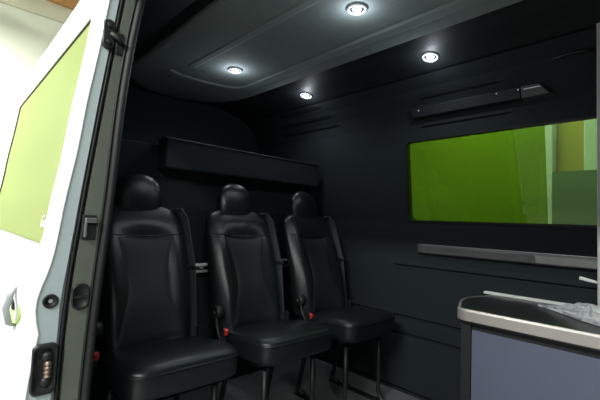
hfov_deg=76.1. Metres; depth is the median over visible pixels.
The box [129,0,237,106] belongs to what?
ceiling
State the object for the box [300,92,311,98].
recessed light
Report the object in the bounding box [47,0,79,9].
timber beam
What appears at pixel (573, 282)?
trim
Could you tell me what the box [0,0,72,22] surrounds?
trim
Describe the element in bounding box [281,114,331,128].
trim
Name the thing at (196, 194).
wall partition
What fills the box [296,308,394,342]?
cushion
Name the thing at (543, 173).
window
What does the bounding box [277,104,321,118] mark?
trim
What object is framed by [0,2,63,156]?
wall
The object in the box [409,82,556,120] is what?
console
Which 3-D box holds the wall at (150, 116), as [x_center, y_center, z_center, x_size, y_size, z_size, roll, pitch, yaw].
[-0.891,0.148,2.646,1.620,1.790,0.042,5,-4,-43]
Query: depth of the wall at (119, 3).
1.04 m
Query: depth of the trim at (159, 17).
1.57 m
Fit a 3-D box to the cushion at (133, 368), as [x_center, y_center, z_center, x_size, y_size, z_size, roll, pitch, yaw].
[-0.493,0.574,1.393,0.406,0.135,0.430,5,-4,-43]
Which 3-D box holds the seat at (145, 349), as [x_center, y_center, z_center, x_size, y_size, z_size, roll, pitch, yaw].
[-0.551,0.433,1.466,0.479,1.115,0.614,5,-4,-43]
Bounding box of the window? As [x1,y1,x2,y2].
[404,115,596,227]
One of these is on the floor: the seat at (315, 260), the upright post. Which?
the seat at (315, 260)
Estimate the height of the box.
0.152 m
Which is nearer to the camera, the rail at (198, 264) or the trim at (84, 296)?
the trim at (84, 296)
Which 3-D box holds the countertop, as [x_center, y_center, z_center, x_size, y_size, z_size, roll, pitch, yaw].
[1.160,0.438,1.211,0.476,0.056,1.286,5,-4,-43]
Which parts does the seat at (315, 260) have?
leg, backrest, panel, leg, seat frame, leg, leg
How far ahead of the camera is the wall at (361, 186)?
2.11 m
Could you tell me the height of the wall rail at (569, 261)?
0.053 m
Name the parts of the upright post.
lever, post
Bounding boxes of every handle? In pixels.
[1,286,20,326]
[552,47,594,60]
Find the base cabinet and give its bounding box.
[460,321,599,399]
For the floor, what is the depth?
2.16 m
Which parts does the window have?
green pane, clear pane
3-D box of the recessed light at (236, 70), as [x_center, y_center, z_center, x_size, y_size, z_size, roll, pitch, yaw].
[-0.354,-0.705,2.087,0.078,0.014,0.078,5,-4,-43]
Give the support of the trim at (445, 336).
attached to the wall at (361, 186)
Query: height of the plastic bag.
0.074 m
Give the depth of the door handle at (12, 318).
1.08 m
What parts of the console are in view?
plate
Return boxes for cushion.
[93,337,237,399]
[214,320,331,365]
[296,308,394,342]
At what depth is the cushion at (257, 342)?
1.57 m
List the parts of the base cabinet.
panel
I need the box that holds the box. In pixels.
[157,137,319,187]
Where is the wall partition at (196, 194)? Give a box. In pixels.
[90,139,313,399]
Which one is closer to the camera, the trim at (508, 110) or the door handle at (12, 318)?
the door handle at (12, 318)
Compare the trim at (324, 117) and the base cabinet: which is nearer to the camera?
the base cabinet
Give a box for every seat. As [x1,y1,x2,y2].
[92,173,238,399]
[204,184,331,399]
[283,191,395,399]
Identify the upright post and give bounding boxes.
[579,23,599,306]
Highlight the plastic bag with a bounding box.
[538,302,599,326]
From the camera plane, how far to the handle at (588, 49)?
1.52 m
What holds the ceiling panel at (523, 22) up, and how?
attached to the wall at (361, 186)
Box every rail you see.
[188,259,287,272]
[417,244,596,269]
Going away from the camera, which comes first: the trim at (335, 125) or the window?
the window
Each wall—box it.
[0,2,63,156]
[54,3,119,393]
[121,84,258,153]
[244,25,596,399]
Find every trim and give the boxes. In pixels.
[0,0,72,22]
[58,0,145,399]
[133,0,209,58]
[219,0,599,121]
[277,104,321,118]
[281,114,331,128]
[282,122,341,137]
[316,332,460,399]
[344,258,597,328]
[351,306,460,347]
[395,259,596,289]
[417,75,504,100]
[418,108,512,127]
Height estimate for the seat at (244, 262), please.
1.115 m
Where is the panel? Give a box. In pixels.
[131,0,522,101]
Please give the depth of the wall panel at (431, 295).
2.05 m
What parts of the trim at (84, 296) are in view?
bolt plate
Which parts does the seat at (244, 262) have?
leg, backrest, seat frame, panel, leg, leg, leg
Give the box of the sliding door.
[0,0,124,399]
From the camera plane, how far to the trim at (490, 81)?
1.87 m
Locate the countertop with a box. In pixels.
[457,291,599,350]
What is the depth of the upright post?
1.38 m
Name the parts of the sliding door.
guide arm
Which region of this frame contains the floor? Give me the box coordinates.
[160,356,420,399]
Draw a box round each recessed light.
[228,67,241,73]
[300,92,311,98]
[347,2,366,14]
[422,51,438,61]
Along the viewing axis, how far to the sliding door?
1.08 m
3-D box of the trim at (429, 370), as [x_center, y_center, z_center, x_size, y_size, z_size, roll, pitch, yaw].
[0.997,0.895,1.697,0.023,0.285,2.630,5,-4,-43]
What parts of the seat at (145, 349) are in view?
leg, backrest, panel, leg, leg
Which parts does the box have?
box lid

